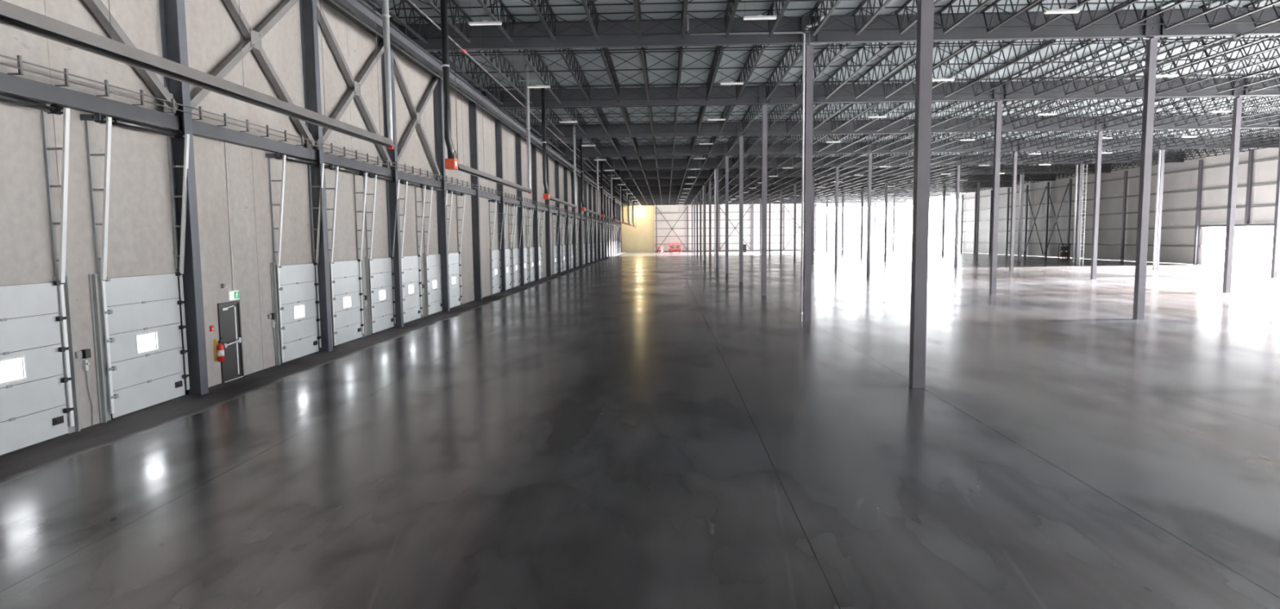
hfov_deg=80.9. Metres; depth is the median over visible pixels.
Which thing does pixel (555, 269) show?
door
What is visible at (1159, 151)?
drain pipe
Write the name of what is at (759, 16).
light fixture
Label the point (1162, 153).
steel column
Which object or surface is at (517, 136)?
wall column
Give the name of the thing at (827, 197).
steel column
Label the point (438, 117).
wall column
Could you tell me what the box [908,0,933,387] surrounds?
steel column
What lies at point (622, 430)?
floor
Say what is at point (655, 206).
wall column
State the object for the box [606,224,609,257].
door
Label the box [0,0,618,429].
wall
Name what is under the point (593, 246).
door
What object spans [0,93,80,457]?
door
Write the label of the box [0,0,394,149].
pipe
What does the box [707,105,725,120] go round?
light fixture
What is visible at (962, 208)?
wall column
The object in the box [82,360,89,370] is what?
switch
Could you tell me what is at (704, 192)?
steel column
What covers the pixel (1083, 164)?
access ladder
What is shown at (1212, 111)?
light fixture
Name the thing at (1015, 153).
steel column
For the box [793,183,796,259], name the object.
steel column
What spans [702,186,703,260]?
drain pipe
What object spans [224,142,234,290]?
conduit
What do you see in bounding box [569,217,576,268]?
door
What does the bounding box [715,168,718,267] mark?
steel column
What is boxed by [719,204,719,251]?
wall column
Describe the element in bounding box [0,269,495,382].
yard
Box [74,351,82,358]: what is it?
switch plate
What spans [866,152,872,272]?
steel column
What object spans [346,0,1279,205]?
ceiling
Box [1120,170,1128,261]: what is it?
wall column
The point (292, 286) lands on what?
door
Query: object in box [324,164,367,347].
door
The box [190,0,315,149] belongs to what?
brace
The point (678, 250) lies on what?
scissor lift
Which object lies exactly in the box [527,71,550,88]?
light fixture
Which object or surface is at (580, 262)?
wall column
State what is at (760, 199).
steel column
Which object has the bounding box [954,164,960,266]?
steel column
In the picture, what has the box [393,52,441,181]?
brace
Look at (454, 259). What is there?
door
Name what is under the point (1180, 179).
wall
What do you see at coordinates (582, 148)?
heater
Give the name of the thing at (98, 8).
brace
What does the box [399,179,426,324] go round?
door
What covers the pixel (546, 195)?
heater
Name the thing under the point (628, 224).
heater
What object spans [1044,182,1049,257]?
wall column
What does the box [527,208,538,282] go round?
door
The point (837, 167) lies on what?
steel column
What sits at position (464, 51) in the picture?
pipe
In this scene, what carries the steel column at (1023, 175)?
on the floor
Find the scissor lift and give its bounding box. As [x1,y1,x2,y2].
[668,242,681,252]
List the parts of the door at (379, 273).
rail, rail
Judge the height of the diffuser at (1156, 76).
0.021 m
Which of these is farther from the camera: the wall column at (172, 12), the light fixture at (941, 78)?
the light fixture at (941, 78)
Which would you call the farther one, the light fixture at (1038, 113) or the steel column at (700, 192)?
the steel column at (700, 192)
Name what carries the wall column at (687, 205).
on the floor
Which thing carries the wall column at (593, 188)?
on the floor
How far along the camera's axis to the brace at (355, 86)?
28.16 m
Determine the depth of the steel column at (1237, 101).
46.72 m
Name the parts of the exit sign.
green panel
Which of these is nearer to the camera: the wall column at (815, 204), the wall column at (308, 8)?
the wall column at (308, 8)
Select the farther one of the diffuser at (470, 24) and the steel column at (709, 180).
the steel column at (709, 180)
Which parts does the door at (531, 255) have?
rail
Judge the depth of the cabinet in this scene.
184.43 m
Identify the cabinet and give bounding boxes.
[742,244,746,252]
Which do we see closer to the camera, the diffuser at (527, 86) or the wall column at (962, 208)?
the diffuser at (527, 86)
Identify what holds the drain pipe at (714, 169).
on the floor
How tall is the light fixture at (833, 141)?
1.402 m
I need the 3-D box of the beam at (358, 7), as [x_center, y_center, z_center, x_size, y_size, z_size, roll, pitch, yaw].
[-7.553,-16.190,91.240,0.300,0.390,211.400,0,5,2]
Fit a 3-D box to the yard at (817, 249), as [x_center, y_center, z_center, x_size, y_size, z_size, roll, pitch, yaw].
[33.740,-17.318,247.618,74.730,0.100,101.600,0,5,2]
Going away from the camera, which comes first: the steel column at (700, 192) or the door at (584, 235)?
the door at (584, 235)
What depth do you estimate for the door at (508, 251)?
57.09 m
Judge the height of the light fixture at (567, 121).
1.402 m
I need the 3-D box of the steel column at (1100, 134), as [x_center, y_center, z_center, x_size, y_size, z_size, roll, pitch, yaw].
[37.437,-8.129,61.566,0.340,12.120,0.440,0,5,2]
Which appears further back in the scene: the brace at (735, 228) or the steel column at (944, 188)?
the brace at (735, 228)
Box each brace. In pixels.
[83,0,178,115]
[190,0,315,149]
[316,0,392,168]
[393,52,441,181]
[656,207,687,250]
[719,206,751,249]
[784,205,815,248]
[1023,186,1046,254]
[1044,182,1069,254]
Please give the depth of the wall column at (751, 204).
195.70 m
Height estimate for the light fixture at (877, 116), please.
1.402 m
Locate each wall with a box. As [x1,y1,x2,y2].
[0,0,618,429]
[621,202,906,252]
[906,147,1279,264]
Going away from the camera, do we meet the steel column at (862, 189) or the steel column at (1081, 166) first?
the steel column at (1081, 166)
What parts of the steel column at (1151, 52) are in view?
cap plate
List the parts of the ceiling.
bridging rod, bridging rod, bridging rod, bridging rod, bridging rod, bridging rod, bridging rod, bridging rod, bridging rod, bridging rod, bridging rod, bridging rod, bridging rod, bridging rod, bridging rod, bridging rod, bridging rod, bridging rod, bridging rod, bridging rod, bridging rod, bridging rod, bridging rod, bridging rod, bridging rod, bridging rod, bridging rod, bridging rod, bridging rod, bridging rod, bridging rod, bridging rod, bridging rod, bridging rod, bridging rod, bridging rod, bridging rod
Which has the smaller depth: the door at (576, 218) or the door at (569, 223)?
the door at (569, 223)
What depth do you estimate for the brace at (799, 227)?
195.03 m
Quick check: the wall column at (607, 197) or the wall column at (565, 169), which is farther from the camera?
the wall column at (607, 197)
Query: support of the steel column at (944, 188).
on the floor
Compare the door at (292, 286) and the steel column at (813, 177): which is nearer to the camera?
the door at (292, 286)
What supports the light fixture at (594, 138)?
hanging from the ceiling
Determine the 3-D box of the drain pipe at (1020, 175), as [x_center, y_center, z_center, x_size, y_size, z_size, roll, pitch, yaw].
[53.139,-12.108,105.155,0.230,12.000,0.230,0,5,2]
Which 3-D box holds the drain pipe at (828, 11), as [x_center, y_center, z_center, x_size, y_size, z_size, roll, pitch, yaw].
[5.113,-5.846,32.898,6.027,13.308,0.624,0,5,8]
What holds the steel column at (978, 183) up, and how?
on the floor
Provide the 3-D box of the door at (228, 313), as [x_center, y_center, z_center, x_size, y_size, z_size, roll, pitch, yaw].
[-11.308,1.002,20.697,0.374,2.160,1.000,0,5,2]
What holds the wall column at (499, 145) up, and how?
on the floor
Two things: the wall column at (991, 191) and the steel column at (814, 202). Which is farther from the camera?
the steel column at (814, 202)
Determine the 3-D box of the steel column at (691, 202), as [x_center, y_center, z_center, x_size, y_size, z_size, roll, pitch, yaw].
[12.564,-18.485,180.695,0.340,12.120,0.440,0,5,2]
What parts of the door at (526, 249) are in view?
rail, rail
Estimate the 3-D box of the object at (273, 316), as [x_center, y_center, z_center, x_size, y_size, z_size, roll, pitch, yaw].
[-11.164,1.069,22.874,0.095,1.602,0.352,0,5,2]
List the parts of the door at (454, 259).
rail, rail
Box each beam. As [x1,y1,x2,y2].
[0,71,621,227]
[322,0,619,204]
[337,0,625,207]
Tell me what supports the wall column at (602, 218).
on the floor
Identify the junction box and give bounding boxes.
[221,283,227,288]
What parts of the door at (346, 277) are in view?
bearing plate, rail, rail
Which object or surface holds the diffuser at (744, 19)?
attached to the light fixture at (759, 16)
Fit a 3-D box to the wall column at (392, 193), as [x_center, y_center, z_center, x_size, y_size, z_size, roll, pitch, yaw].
[-10.699,-5.090,32.448,0.430,12.200,0.300,0,5,2]
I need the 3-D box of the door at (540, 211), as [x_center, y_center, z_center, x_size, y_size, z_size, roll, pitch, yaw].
[-9.312,-5.606,70.347,0.525,6.478,3.040,0,5,2]
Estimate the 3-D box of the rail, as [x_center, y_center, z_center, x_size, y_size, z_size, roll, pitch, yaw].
[-8.478,-11.288,91.710,0.250,0.330,211.200,0,5,2]
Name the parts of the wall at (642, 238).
cream panel, cream panel, cream panel, wall panel, wall panel, wall panel, wall panel, wall panel, wall panel, wall panel, wall panel, wall panel, wall panel, wall panel, wall panel, wall panel, wall panel, wall panel, wall panel, wall panel, wall panel, wall panel, wall panel, wall panel, wall panel, wall panel, wall panel, wall panel, wall panel, wall panel, wall panel, wall panel, wall panel, wall panel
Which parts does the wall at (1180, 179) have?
wall panel, wall panel, wall panel, wall panel, wall panel, wall panel, wall panel, wall panel, wall panel, wall panel, wall panel, wall panel, wall panel, wall panel, wall panel, wall panel, wall panel, wall panel, wall panel, wall panel, wall panel, wall panel, wall panel, wall panel, wall panel, wall panel, wall panel, wall panel, wall panel, wall panel, wall panel, wall panel, wall panel, wall panel, wall panel, wall panel, wall panel, wall panel, wall panel, wall panel, wall panel, wall panel, wall panel, wall panel, wall panel, wall panel, wall panel, wall panel, wall panel, wall panel, wall panel, wall panel, wall panel, wall panel, wall panel, wall panel, wall panel, wall panel, wall panel, wall panel, wall panel, wall panel, wall panel, wall panel, wall panel, wall panel, wall panel, wall panel, wall panel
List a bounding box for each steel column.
[691,202,693,253]
[693,200,695,254]
[696,195,697,256]
[699,191,701,257]
[703,186,706,260]
[708,178,711,263]
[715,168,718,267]
[724,155,728,273]
[738,135,743,282]
[751,202,753,252]
[760,199,761,253]
[761,103,768,295]
[768,194,770,255]
[779,190,782,257]
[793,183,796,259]
[802,42,814,321]
[811,176,814,262]
[813,202,814,243]
[826,197,827,253]
[834,166,839,266]
[841,194,844,254]
[860,188,863,256]
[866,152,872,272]
[873,200,875,251]
[884,182,888,258]
[892,196,895,252]
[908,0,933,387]
[941,187,945,255]
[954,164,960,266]
[975,182,980,257]
[989,99,1003,293]
[1008,151,1017,271]
[1018,173,1024,261]
[1075,163,1083,264]
[1090,129,1103,279]
[1133,35,1159,319]
[1155,148,1165,270]
[1222,95,1243,292]
[1271,128,1279,277]
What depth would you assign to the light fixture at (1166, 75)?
39.09 m
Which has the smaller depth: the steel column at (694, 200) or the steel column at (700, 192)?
the steel column at (700, 192)
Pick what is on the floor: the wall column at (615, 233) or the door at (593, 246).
the wall column at (615, 233)
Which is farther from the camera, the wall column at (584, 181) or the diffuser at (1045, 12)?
the wall column at (584, 181)
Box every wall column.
[159,0,208,395]
[299,0,333,351]
[380,40,404,327]
[432,76,449,311]
[468,101,482,300]
[494,119,506,292]
[515,133,524,285]
[530,144,539,280]
[544,153,551,276]
[554,160,560,273]
[563,166,568,270]
[571,172,576,267]
[577,176,582,266]
[583,180,587,263]
[588,183,592,262]
[592,186,596,261]
[596,189,600,259]
[600,191,604,258]
[603,194,606,257]
[606,195,609,256]
[608,198,612,255]
[612,200,614,254]
[613,201,616,254]
[615,202,618,253]
[617,204,620,253]
[619,204,622,252]
[655,205,657,252]
[687,204,688,251]
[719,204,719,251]
[751,204,751,251]
[782,204,784,250]
[814,204,816,250]
[960,194,963,252]
[973,192,977,253]
[988,190,992,253]
[1004,187,1009,254]
[1023,185,1028,255]
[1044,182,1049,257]
[1066,178,1072,257]
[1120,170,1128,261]
[1193,160,1203,264]
[1244,150,1253,223]
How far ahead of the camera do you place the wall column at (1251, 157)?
79.50 m
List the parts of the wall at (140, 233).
concrete panel, concrete panel, concrete panel, concrete panel, concrete panel, concrete panel, concrete panel, concrete panel, concrete panel, concrete panel, concrete panel, concrete panel, concrete panel, concrete panel, concrete panel, concrete panel, concrete panel, concrete panel, concrete panel, concrete panel, concrete panel, concrete panel, concrete panel, concrete panel, concrete panel, concrete panel, concrete panel, concrete panel, concrete panel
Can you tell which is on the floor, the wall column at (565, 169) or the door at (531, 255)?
the wall column at (565, 169)
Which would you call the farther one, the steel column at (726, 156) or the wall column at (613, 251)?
the wall column at (613, 251)
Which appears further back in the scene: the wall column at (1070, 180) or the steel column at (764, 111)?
the wall column at (1070, 180)
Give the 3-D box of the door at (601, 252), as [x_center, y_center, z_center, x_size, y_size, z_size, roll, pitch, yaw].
[-6.969,-11.597,137.369,0.525,6.478,3.040,0,5,2]
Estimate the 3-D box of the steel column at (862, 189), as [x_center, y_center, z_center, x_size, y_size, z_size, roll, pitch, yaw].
[40.017,-14.727,135.376,0.340,12.120,0.440,0,5,2]
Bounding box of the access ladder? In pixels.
[1079,164,1087,264]
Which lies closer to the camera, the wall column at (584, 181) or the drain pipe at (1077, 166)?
the drain pipe at (1077, 166)
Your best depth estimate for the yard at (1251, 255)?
169.07 m
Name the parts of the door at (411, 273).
rail, rail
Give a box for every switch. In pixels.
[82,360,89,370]
[271,320,275,327]
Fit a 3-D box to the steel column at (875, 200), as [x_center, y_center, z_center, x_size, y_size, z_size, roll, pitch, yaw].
[56.066,-18.786,179.147,0.340,12.120,0.440,0,5,2]
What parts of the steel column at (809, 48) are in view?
cap plate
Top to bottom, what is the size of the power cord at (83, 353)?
1.602 m
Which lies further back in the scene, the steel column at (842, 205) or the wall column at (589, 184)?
the steel column at (842, 205)
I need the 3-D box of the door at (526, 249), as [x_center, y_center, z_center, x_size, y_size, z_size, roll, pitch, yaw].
[-9.559,-4.974,63.279,0.525,6.478,3.040,0,5,2]
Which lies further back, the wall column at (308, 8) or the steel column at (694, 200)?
the steel column at (694, 200)
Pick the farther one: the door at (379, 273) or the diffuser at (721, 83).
the diffuser at (721, 83)
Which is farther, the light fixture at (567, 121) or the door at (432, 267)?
the light fixture at (567, 121)
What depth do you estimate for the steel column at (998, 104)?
47.21 m
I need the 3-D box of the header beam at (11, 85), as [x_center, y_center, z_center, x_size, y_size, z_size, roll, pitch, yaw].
[-8.680,-10.958,91.747,0.220,0.330,211.400,0,5,2]
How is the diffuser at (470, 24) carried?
attached to the light fixture at (483, 22)
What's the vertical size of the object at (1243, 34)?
0.270 m
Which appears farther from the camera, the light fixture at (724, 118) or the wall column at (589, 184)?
the wall column at (589, 184)
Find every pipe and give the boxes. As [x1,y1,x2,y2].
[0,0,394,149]
[407,0,631,205]
[686,9,829,321]
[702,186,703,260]
[714,168,715,267]
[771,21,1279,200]
[1017,174,1022,261]
[1071,164,1078,264]
[1152,150,1161,270]
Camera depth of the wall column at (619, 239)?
188.06 m
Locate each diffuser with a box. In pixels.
[469,22,501,25]
[527,86,550,88]
[720,83,743,84]
[743,17,776,20]
[1044,11,1079,13]
[1155,75,1178,77]
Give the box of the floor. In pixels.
[0,249,1279,608]
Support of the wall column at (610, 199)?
on the floor
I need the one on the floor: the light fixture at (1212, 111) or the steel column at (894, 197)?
the steel column at (894, 197)
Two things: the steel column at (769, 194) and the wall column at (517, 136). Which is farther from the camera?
the steel column at (769, 194)
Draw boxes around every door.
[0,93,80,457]
[80,112,189,422]
[217,300,244,382]
[265,152,324,365]
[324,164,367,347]
[362,173,399,335]
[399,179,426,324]
[421,185,447,316]
[446,189,465,308]
[488,199,504,294]
[504,201,515,289]
[510,204,524,288]
[522,205,531,284]
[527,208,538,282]
[537,209,545,279]
[551,213,560,274]
[560,213,564,271]
[561,215,568,271]
[568,216,573,269]
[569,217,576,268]
[575,217,579,266]
[582,219,587,264]
[586,220,590,262]
[587,220,592,262]
[591,221,596,261]
[600,222,604,258]
[603,224,606,257]
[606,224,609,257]
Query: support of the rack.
on the floor
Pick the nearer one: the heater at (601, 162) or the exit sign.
the exit sign
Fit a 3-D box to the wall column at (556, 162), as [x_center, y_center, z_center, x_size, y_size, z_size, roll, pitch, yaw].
[-8.969,-9.513,81.920,0.430,12.200,0.300,0,5,2]
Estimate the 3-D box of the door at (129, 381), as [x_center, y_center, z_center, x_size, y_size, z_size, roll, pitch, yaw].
[-11.172,-0.849,17.131,0.525,6.478,3.040,0,5,2]
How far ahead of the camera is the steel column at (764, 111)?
47.68 m
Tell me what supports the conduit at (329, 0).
attached to the ceiling
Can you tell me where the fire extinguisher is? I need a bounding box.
[213,337,226,361]
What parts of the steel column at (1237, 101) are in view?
cap plate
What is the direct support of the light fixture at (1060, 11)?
hanging from the ceiling
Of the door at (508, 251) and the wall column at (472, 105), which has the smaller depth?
the wall column at (472, 105)
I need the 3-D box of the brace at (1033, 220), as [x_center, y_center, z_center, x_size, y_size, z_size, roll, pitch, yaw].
[65.811,-13.929,125.294,0.260,11.073,6.820,0,5,2]
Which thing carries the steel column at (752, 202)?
on the floor
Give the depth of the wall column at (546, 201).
74.95 m
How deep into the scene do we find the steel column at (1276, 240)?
61.16 m
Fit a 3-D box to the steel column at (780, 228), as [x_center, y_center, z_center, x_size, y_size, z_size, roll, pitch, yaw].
[25.517,-14.626,135.892,0.340,12.120,0.440,0,5,2]
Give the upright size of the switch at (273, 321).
0.220 m
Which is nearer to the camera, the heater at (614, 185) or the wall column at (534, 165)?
the wall column at (534, 165)
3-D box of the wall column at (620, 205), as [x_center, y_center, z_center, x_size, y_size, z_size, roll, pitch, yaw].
[-5.017,-19.621,195.001,0.430,12.200,0.300,0,5,2]
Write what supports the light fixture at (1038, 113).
hanging from the ceiling
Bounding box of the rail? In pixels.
[0,54,622,226]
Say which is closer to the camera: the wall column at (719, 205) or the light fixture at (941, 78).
the light fixture at (941, 78)
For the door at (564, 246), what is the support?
in the wall at (140, 233)
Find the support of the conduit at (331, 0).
attached to the ceiling
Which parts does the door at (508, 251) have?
rail, rail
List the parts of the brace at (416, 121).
gusset plate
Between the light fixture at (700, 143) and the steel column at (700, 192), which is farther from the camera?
the steel column at (700, 192)
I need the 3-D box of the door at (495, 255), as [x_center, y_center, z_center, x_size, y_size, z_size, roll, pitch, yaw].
[-9.933,-4.016,52.559,0.525,6.478,3.040,0,5,2]
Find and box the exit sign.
[228,290,239,300]
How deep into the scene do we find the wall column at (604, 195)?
145.40 m
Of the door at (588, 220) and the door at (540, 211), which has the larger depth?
the door at (588, 220)
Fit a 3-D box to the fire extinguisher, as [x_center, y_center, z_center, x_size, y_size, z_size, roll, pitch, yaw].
[-11.203,1.207,20.027,0.228,0.629,0.212,0,5,2]
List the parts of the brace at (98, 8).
plate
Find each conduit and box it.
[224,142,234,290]
[328,0,618,204]
[331,0,620,204]
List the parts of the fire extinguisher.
plate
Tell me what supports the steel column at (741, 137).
on the floor
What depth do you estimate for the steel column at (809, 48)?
32.93 m
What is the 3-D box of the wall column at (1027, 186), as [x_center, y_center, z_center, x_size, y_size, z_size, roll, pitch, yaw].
[66.254,-14.398,128.823,0.300,12.100,0.300,0,5,2]
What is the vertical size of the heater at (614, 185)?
7.000 m
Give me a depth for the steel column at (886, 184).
120.46 m
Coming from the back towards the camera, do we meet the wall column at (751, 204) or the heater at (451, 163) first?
the wall column at (751, 204)
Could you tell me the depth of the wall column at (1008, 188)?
135.75 m
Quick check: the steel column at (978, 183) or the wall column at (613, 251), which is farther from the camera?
the wall column at (613, 251)
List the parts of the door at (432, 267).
rail, rail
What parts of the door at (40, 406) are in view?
handle, rail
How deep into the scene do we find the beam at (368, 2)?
36.62 m
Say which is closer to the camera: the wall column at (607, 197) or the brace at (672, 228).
the wall column at (607, 197)
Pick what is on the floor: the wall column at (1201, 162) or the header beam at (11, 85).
the wall column at (1201, 162)
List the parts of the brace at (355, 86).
gusset plate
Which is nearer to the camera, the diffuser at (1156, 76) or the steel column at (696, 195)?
the diffuser at (1156, 76)
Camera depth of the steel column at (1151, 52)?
32.45 m
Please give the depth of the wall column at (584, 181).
110.18 m
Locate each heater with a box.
[440,0,536,193]
[541,88,577,208]
[579,137,599,215]
[600,158,613,219]
[613,179,621,222]
[621,186,627,225]
[627,195,632,226]
[632,200,636,227]
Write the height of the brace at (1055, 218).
11.070 m
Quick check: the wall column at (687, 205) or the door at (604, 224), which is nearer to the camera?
the door at (604, 224)
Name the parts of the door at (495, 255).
rail, rail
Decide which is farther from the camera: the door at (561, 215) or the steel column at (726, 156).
the door at (561, 215)
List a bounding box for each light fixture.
[468,0,502,25]
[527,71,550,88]
[560,108,577,122]
[581,137,595,146]
[698,142,713,144]
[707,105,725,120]
[720,57,743,84]
[742,14,777,20]
[826,140,840,142]
[867,102,886,118]
[932,66,955,80]
[1036,108,1056,115]
[1043,0,1079,13]
[1155,56,1178,77]
[1210,97,1231,112]
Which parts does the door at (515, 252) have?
rail, rail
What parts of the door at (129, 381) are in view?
bearing plate, rail, handle, rail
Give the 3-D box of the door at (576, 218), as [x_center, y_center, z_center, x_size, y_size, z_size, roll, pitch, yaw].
[-8.323,-8.133,98.617,0.525,6.478,3.040,0,5,2]
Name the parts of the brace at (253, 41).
gusset plate, plate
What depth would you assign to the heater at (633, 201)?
173.36 m
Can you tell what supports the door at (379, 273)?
in the wall at (140, 233)
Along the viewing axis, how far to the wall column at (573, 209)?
96.12 m
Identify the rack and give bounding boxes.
[1057,243,1070,258]
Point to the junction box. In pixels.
(224, 285)
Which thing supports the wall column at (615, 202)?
on the floor
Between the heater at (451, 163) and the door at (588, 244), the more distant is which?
the door at (588, 244)
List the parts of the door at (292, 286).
bearing plate, rail, rail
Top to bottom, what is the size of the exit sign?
0.240 m
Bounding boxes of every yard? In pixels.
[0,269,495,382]
[815,248,844,250]
[825,244,1279,268]
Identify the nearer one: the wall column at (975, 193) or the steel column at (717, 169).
the steel column at (717, 169)
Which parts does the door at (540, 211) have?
rail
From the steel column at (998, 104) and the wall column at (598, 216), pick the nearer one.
the steel column at (998, 104)
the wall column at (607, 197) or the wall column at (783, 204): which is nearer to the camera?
the wall column at (607, 197)
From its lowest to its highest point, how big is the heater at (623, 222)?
7.000 m
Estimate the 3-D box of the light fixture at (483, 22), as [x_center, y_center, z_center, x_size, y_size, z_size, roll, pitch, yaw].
[-5.855,-11.277,28.330,1.240,1.402,0.180,0,5,2]
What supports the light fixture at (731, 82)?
hanging from the ceiling

